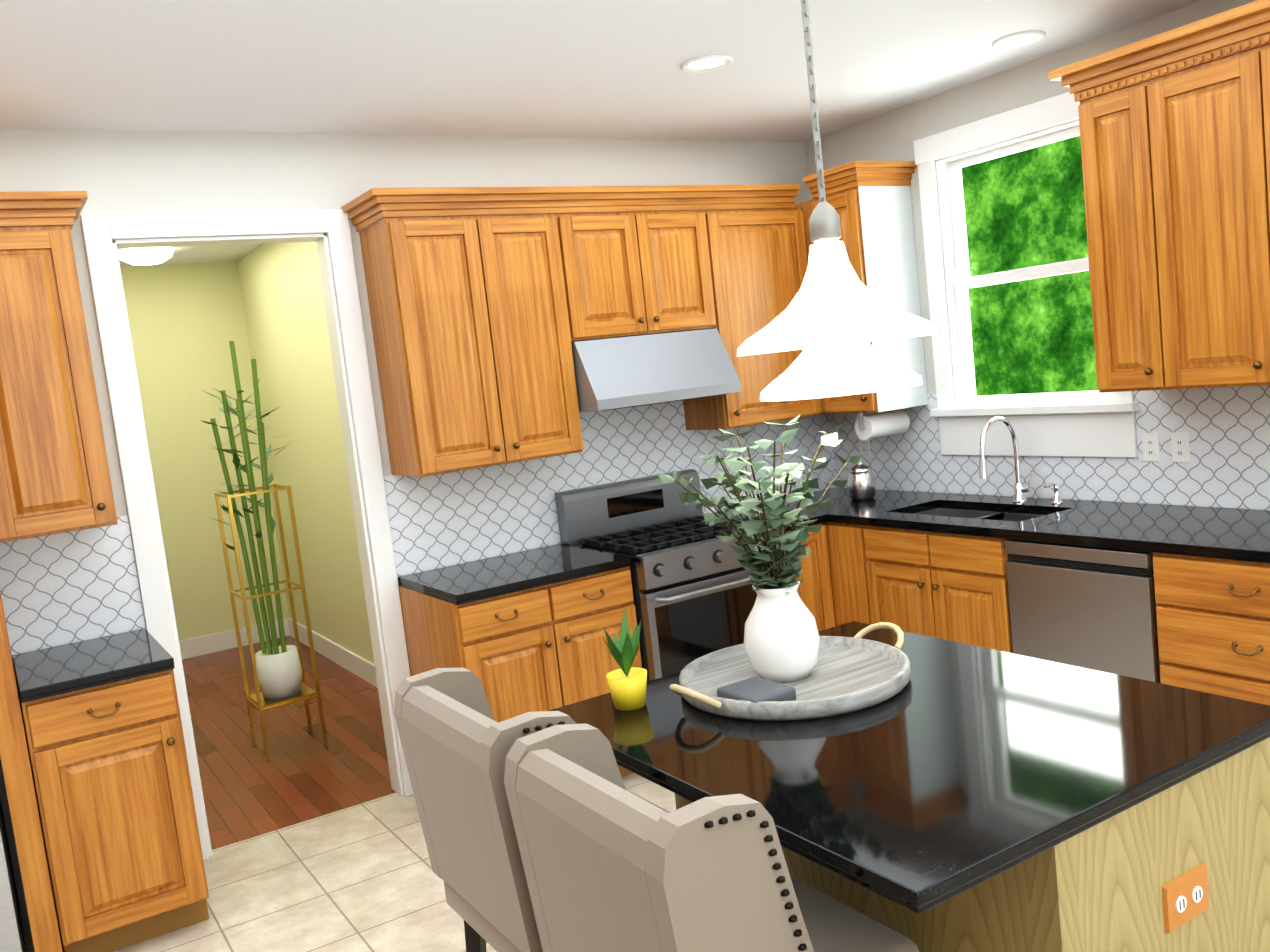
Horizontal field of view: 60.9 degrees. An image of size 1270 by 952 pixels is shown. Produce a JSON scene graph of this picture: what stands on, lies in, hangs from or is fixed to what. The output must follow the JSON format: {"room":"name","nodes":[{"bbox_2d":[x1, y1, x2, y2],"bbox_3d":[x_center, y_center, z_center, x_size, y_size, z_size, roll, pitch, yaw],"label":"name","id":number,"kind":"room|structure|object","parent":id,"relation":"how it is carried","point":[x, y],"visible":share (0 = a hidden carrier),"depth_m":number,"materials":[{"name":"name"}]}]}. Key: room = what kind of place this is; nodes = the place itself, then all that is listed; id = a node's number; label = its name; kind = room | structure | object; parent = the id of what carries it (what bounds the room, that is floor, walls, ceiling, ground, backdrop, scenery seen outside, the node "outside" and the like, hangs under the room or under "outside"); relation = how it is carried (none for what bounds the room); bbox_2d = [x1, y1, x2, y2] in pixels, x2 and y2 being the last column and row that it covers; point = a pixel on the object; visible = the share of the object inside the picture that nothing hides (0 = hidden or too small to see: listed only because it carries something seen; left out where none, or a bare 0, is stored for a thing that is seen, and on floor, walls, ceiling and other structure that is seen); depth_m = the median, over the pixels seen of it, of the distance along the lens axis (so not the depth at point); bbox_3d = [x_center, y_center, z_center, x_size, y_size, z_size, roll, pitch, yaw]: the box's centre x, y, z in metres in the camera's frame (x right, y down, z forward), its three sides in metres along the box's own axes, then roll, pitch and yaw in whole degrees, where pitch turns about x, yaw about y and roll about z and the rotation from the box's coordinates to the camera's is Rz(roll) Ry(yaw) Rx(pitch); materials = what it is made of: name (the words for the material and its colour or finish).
{"room":"kitchen","nodes":[
{"label":"kitchen","id":0,"kind":"room"},
{"bbox_2d":[120,242,373,663],"bbox_3d":[-1.325,0.015,4.447,1.260,2.740,0.003,-10,7,-31],"label":"wall","id":1,"kind":"structure","parent":0,"point":[263,305],"depth_m":4.29,"materials":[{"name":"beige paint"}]},
{"bbox_2d":[21,636,675,951],"bbox_3d":[-0.028,1.448,2.858,5.560,0.060,11.640,-10,7,-31],"label":"floor","id":2,"kind":"structure","parent":0,"point":[362,877],"depth_m":4.28,"materials":[{"name":"tile"}]},
{"bbox_2d":[0,799,24,951],"bbox_3d":[-2.466,0.758,3.194,0.920,1.774,0.699,-10,7,-31],"label":"fridge","id":3,"kind":"object","parent":2,"relation":"on","point":[11,936],"visible":1,"depth_m":3.24,"materials":[{"name":"grey metal"}]},
{"bbox_2d":[0,593,62,951],"bbox_3d":[-2.649,0.447,3.095,1.556,2.450,0.678,-10,7,-31],"label":"panel","id":4,"kind":"object","parent":2,"relation":"on","point":[27,830],"visible":1,"depth_m":3.28,"materials":[{"name":"brown wood"}]},
{"bbox_2d":[14,669,208,951],"bbox_3d":[-1.777,1.083,3.667,0.433,0.886,0.660,-10,7,-31],"label":"base cabinet","id":5,"kind":"object","parent":2,"relation":"on","point":[115,799],"visible":1,"depth_m":3.41,"materials":[{"name":"brown wood"}]},
{"bbox_2d":[12,629,174,702],"bbox_3d":[-1.829,0.625,3.626,0.434,0.038,0.637,-10,7,-31],"label":"countertop","id":6,"kind":"structure","parent":5,"relation":"on","point":[52,671],"depth_m":3.50,"materials":[{"name":"black stone"}]},
{"bbox_2d":[200,341,327,761],"bbox_3d":[-1.808,0.348,5.293,0.494,2.017,0.469,-10,7,-31],"label":"bamboo plant","id":7,"kind":"object","parent":2,"relation":"on","point":[278,675],"visible":1,"depth_m":5.26,"materials":[{"name":"green plant"}]},
{"bbox_2d":[398,566,641,776],"bbox_3d":[-0.453,0.850,4.498,0.773,0.886,0.628,-10,7,-31],"label":"base cabinet","id":8,"kind":"object","parent":2,"relation":"on","point":[541,648],"depth_m":4.21,"materials":[{"name":"brown wood"}]},
{"bbox_2d":[398,544,632,604],"bbox_3d":[-0.498,0.392,4.443,0.768,0.038,0.637,-10,7,-31],"label":"countertop","id":9,"kind":"structure","parent":8,"relation":"on","point":[459,584],"depth_m":4.33,"materials":[{"name":"black stone"}]},
{"bbox_2d":[394,668,669,951],"bbox_3d":[-0.132,0.946,2.412,0.540,1.045,0.540,-10,7,-31],"label":"stool","id":10,"kind":"object","parent":2,"relation":"on","point":[457,740],"visible":0.35,"depth_m":2.21,"materials":[{"name":"beige fabric"}]},
{"bbox_2d":[555,469,785,681],"bbox_3d":[0.213,0.604,4.824,0.746,1.159,0.747,-10,7,-31],"label":"range","id":11,"kind":"object","parent":2,"relation":"on","point":[694,595],"visible":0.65,"depth_m":4.56,"materials":[{"name":"grey metal"}]},
{"bbox_2d":[504,724,918,951],"bbox_3d":[0.178,0.962,1.911,0.540,1.045,0.540,-10,7,-31],"label":"stool","id":12,"kind":"object","parent":2,"relation":"on","point":[610,863],"visible":1,"depth_m":1.65,"materials":[{"name":"beige fabric"}]},
{"bbox_2d":[786,523,834,630],"bbox_3d":[0.636,0.661,5.167,0.291,0.886,0.628,-10,7,-31],"label":"base cabinet","id":13,"kind":"object","parent":2,"relation":"on","point":[815,591],"depth_m":4.92,"materials":[{"name":"brown wood"}]},
{"bbox_2d":[717,507,829,530],"bbox_3d":[0.590,0.204,5.094,0.268,0.038,0.667,-10,7,-31],"label":"countertop","id":14,"kind":"structure","parent":13,"relation":"on","point":[822,516],"depth_m":4.93,"materials":[{"name":"black stone"}]},
{"bbox_2d":[824,508,979,625],"bbox_3d":[1.267,0.604,5.028,0.638,0.886,0.299,-10,7,-31],"label":"base cabinet","id":15,"kind":"object","parent":2,"relation":"on","point":[853,549],"depth_m":4.74,"materials":[{"name":"brown wood"}]},
{"bbox_2d":[860,548,1012,652],"bbox_3d":[1.524,0.729,4.645,0.638,0.660,0.760,-10,7,-31],"label":"base cabinet","id":16,"kind":"object","parent":2,"relation":"on","point":[961,597],"depth_m":4.37,"materials":[{"name":"brown wood"}]},
{"bbox_2d":[675,737,1269,951],"bbox_3d":[0.691,0.942,2.343,0.668,0.886,1.106,-10,7,-31],"label":"kitchen island","id":17,"kind":"object","parent":2,"relation":"on","point":[1183,866],"visible":0.21,"depth_m":1.84,"materials":[{"name":"brown wood"}]},
{"bbox_2d":[549,621,1269,913],"bbox_3d":[0.498,0.506,2.236,0.980,0.038,1.160,-10,7,-31],"label":"island countertop","id":18,"kind":"structure","parent":17,"relation":"on","point":[951,769],"depth_m":1.96,"materials":[{"name":"black stone"}]},
{"bbox_2d":[601,608,646,710],"bbox_3d":[-0.022,0.416,2.439,0.111,0.212,0.102,-10,7,-31],"label":"plant pot","id":19,"kind":"object","parent":18,"relation":"on","point":[627,683],"visible":1,"depth_m":2.42,"materials":[{"name":"yellow ceramic"}]},
{"bbox_2d":[669,622,910,720],"bbox_3d":[0.361,0.440,2.478,0.639,0.072,0.524,-10,7,-31],"label":"round tray","id":20,"kind":"object","parent":18,"relation":"on","point":[856,672],"visible":0.94,"depth_m":2.40,"materials":[{"name":"grey wood"}]},
{"bbox_2d":[657,414,861,681],"bbox_3d":[0.322,0.166,2.487,0.449,0.594,0.442,-10,7,-31],"label":"vase","id":21,"kind":"object","parent":20,"relation":"on","point":[781,638],"visible":1,"depth_m":2.44,"materials":[{"name":"white ceramic"}]},
{"bbox_2d":[1004,539,1160,682],"bbox_3d":[1.865,0.638,4.053,0.630,0.881,0.588,-10,7,-31],"label":"dishwasher","id":22,"kind":"object","parent":2,"relation":"on","point":[1092,608],"visible":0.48,"depth_m":3.83,"materials":[{"name":"grey metal"}]},
{"bbox_2d":[1153,553,1269,704],"bbox_3d":[2.196,0.653,3.529,0.638,0.886,0.640,-10,7,-31],"label":"base cabinet","id":23,"kind":"object","parent":2,"relation":"on","point":[1213,621],"depth_m":3.44,"materials":[{"name":"brown wood"}]},
{"bbox_2d":[781,487,1269,562],"bbox_3d":[1.570,0.256,4.414,0.649,0.219,2.857,-10,7,-31],"label":"countertop","id":24,"kind":"structure","parent":23,"relation":"on","point":[1229,534],"depth_m":4.09,"materials":[{"name":"black stone"}]},
{"bbox_2d":[848,459,874,499],"bbox_3d":[1.099,0.011,5.252,0.130,0.200,0.130,-10,7,-31],"label":"canister","id":25,"kind":"object","parent":24,"relation":"on","point":[861,483],"visible":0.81,"depth_m":5.21,"materials":[{"name":"silver metal"}]},
{"bbox_2d":[979,416,1032,501],"bbox_3d":[1.565,-0.064,4.573,0.265,0.381,0.099,-10,7,-31],"label":"faucet","id":26,"kind":"object","parent":24,"relation":"on","point":[1020,489],"visible":1,"depth_m":4.61,"materials":[{"name":"silver metal"}]},
{"bbox_2d":[1044,482,1062,503],"bbox_3d":[1.739,0.071,4.498,0.093,0.090,0.044,-10,7,-31],"label":"soap dispenser","id":27,"kind":"object","parent":24,"relation":"on","point":[1056,500],"visible":1,"depth_m":4.50,"materials":[{"name":"silver metal"}]},
{"bbox_2d":[0,128,835,915],"bbox_3d":[-1.271,0.013,4.407,5.370,2.740,0.120,-10,7,-31],"label":"wall","id":28,"kind":"structure","parent":0,"point":[171,171],"depth_m":4.28,"materials":[{"name":"white paint"}]},
{"bbox_2d":[0,191,117,542],"bbox_3d":[-2.011,-0.361,3.635,0.428,1.100,0.388,-10,7,-31],"label":"upper cabinet","id":29,"kind":"object","parent":28,"relation":"attached to","point":[54,474],"visible":1,"depth_m":3.51,"materials":[{"name":"brown wood"}]},
{"bbox_2d":[0,515,145,654],"bbox_3d":[-2.026,0.386,3.877,0.436,0.424,0.005,-10,7,-31],"label":"backsplash","id":30,"kind":"structure","parent":28,"relation":"attached to","point":[68,587],"depth_m":3.87,"materials":[{"name":"tile"}]},
{"bbox_2d":[80,209,413,859],"bbox_3d":[-1.473,0.200,4.288,0.970,2.440,0.160,-10,7,-31],"label":"door frame","id":31,"kind":"structure","parent":28,"relation":"attached to","point":[131,229],"depth_m":4.17,"materials":[{"name":"white wood"}]},
{"bbox_2d":[353,204,588,476],"bbox_3d":[-0.641,-0.565,4.501,0.799,1.025,0.348,-10,7,-31],"label":"upper cabinet","id":32,"kind":"object","parent":28,"relation":"attached to","point":[480,323],"depth_m":4.33,"materials":[{"name":"brown wood"}]},
{"bbox_2d":[384,400,835,576],"bbox_3d":[-0.011,-0.201,5.107,2.462,0.894,0.006,-10,7,-31],"label":"backsplash","id":33,"kind":"structure","parent":28,"relation":"attached to","point":[459,517],"depth_m":4.88,"materials":[{"name":"tile"}]},
{"bbox_2d":[577,200,720,339],"bbox_3d":[-0.064,-0.902,4.848,0.760,0.555,0.348,-10,7,-31],"label":"upper cabinet","id":34,"kind":"object","parent":28,"relation":"attached to","point":[654,272],"depth_m":4.72,"materials":[{"name":"brown wood"}]},
{"bbox_2d":[571,328,740,411],"bbox_3d":[0.021,-0.473,4.832,0.746,0.300,0.478,-10,7,-31],"label":"range hood","id":35,"kind":"object","parent":28,"relation":"attached to","point":[624,372],"visible":0.79,"depth_m":4.65,"materials":[{"name":"silver metal"}]},
{"bbox_2d":[683,200,821,429],"bbox_3d":[0.500,-0.764,5.202,0.645,1.025,0.348,-10,7,-31],"label":"upper cabinet","id":36,"kind":"object","parent":28,"relation":"attached to","point":[761,249],"depth_m":5.05,"materials":[{"name":"brown wood"}]},
{"bbox_2d":[0,0,1201,266],"bbox_3d":[-0.363,-1.316,2.561,5.620,0.060,11.640,-10,7,-31],"label":"ceiling","id":37,"kind":"structure","parent":0,"point":[602,69],"depth_m":3.67,"materials":[{"name":"white paint"}]},
{"bbox_2d":[118,247,173,264],"bbox_3d":[-3.064,-1.366,6.770,0.340,0.089,0.340,-10,7,-31],"label":"light","id":38,"kind":"object","parent":37,"relation":"attached to","point":[146,256],"visible":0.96,"depth_m":6.67,"materials":[{"name":"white glass"}]},
{"bbox_2d":[681,55,732,72],"bbox_3d":[0.260,-1.485,3.895,0.188,0.011,0.188,-7,6,-4],"label":"recessed light","id":39,"kind":"object","parent":37,"relation":"in","point":[707,63],"depth_m":3.89,"materials":[{"name":"white"}]},
{"bbox_2d":[737,0,937,401],"bbox_3d":[0.392,-0.760,2.341,0.438,1.161,0.438,-10,7,-31],"label":"pendant light","id":40,"kind":"object","parent":37,"relation":"hanging from","point":[835,318],"visible":1,"depth_m":2.29,"materials":[{"name":"white glass"}]},
{"bbox_2d":[992,30,1045,48],"bbox_3d":[1.437,-1.631,4.043,0.188,0.011,0.188,-3,7,31],"label":"recessed light","id":41,"kind":"object","parent":37,"relation":"in","point":[1019,39],"depth_m":4.04,"materials":[{"name":"white"}]},
{"bbox_2d":[804,0,1269,514],"bbox_3d":[3.097,-0.284,2.533,0.120,2.740,7.890,-10,7,-31],"label":"wall","id":42,"kind":"structure","parent":0,"point":[890,136],"depth_m":4.80,"materials":[{"name":"white paint"}]},
{"bbox_2d":[795,161,927,413],"bbox_3d":[1.006,-0.880,5.274,0.388,1.130,0.753,-10,7,-31],"label":"upper cabinet","id":43,"kind":"object","parent":42,"relation":"attached to","point":[873,207],"visible":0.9,"depth_m":5.00,"materials":[{"name":"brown wood"}]},
{"bbox_2d":[855,409,909,439],"bbox_3d":[1.192,-0.255,5.207,0.290,0.132,0.114,-10,7,-31],"label":"paper towel holder","id":44,"kind":"object","parent":43,"relation":"attached to","point":[883,424],"visible":0.92,"depth_m":5.16,"materials":[{"name":"white paper"}]},
{"bbox_2d":[913,92,1138,457],"bbox_3d":[1.679,-0.816,4.643,0.170,1.460,1.040,-10,7,-31],"label":"window frame","id":45,"kind":"structure","parent":42,"relation":"attached to","point":[1082,428],"depth_m":4.76,"materials":[{"name":"white"}]},
{"bbox_2d":[947,125,1110,403],"bbox_3d":[1.706,-0.876,4.658,0.060,1.130,0.796,-10,7,-31],"label":"window","id":46,"kind":"structure","parent":42,"relation":"in","point":[964,282],"depth_m":4.88,"materials":[{"name":"white wood"}]},
{"bbox_2d":[828,385,1269,509],"bbox_3d":[1.829,-0.135,4.517,0.006,0.474,2.950,-10,7,-31],"label":"backsplash","id":47,"kind":"structure","parent":42,"relation":"attached to","point":[1228,428],"depth_m":4.25,"materials":[{"name":"tile"}]},
{"bbox_2d":[859,438,870,456],"bbox_3d":[1.180,-0.155,5.556,0.007,0.114,0.070,-10,7,-31],"label":"electrical outlet plate","id":48,"kind":"object","parent":47,"relation":"attached to","point":[864,444],"depth_m":5.55,"materials":[{"name":"white plastic"}]},
{"bbox_2d":[1142,433,1159,461],"bbox_3d":[2.012,-0.111,4.214,0.007,0.114,0.070,-10,7,-31],"label":"electrical outlet plate","id":49,"kind":"object","parent":47,"relation":"attached to","point":[1150,441],"depth_m":4.21,"materials":[{"name":"white plastic"}]},
{"bbox_2d":[1171,433,1189,461],"bbox_3d":[2.075,-0.108,4.112,0.007,0.114,0.070,-10,7,-31],"label":"electrical outlet plate","id":50,"kind":"object","parent":47,"relation":"attached to","point":[1179,445],"depth_m":4.11,"materials":[{"name":"white plastic"}]},
{"bbox_2d":[1048,0,1269,392],"bbox_3d":[2.032,-0.893,3.571,0.418,1.171,1.150,-10,7,-31],"label":"upper cabinet","id":51,"kind":"object","parent":42,"relation":"attached to","point":[1176,171],"visible":1,"depth_m":3.61,"materials":[{"name":"brown wood"}]},
{"label":"outside","id":52,"kind":"structure","parent":0,"visible":0},
{"bbox_2d":[962,136,1096,395],"bbox_3d":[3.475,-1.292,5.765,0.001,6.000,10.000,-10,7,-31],"label":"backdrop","id":53,"kind":"structure","parent":52,"point":[1025,209],"depth_m":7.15,"materials":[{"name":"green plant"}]},
{"bbox_3d":[-5.234,0.836,0.671,5.220,2.740,7.440,-10,7,-31],"label":"wall","id":54,"kind":"structure","parent":0,"visible":0},
{"bbox_2d":[179,618,287,658],"bbox_3d":[-3.100,1.208,7.647,1.230,0.130,0.015,-10,7,-31],"label":"baseboard","id":55,"kind":"structure","parent":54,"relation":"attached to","point":[193,647],"depth_m":7.72,"materials":[{"name":"white"}]},
{"bbox_2d":[286,618,377,687],"bbox_3d":[-1.611,1.163,6.458,0.015,0.130,3.600,-10,7,-31],"label":"baseboard","id":56,"kind":"structure","parent":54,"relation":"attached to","point":[356,665],"depth_m":6.91,"materials":[{"name":"white wood"}]}
]}

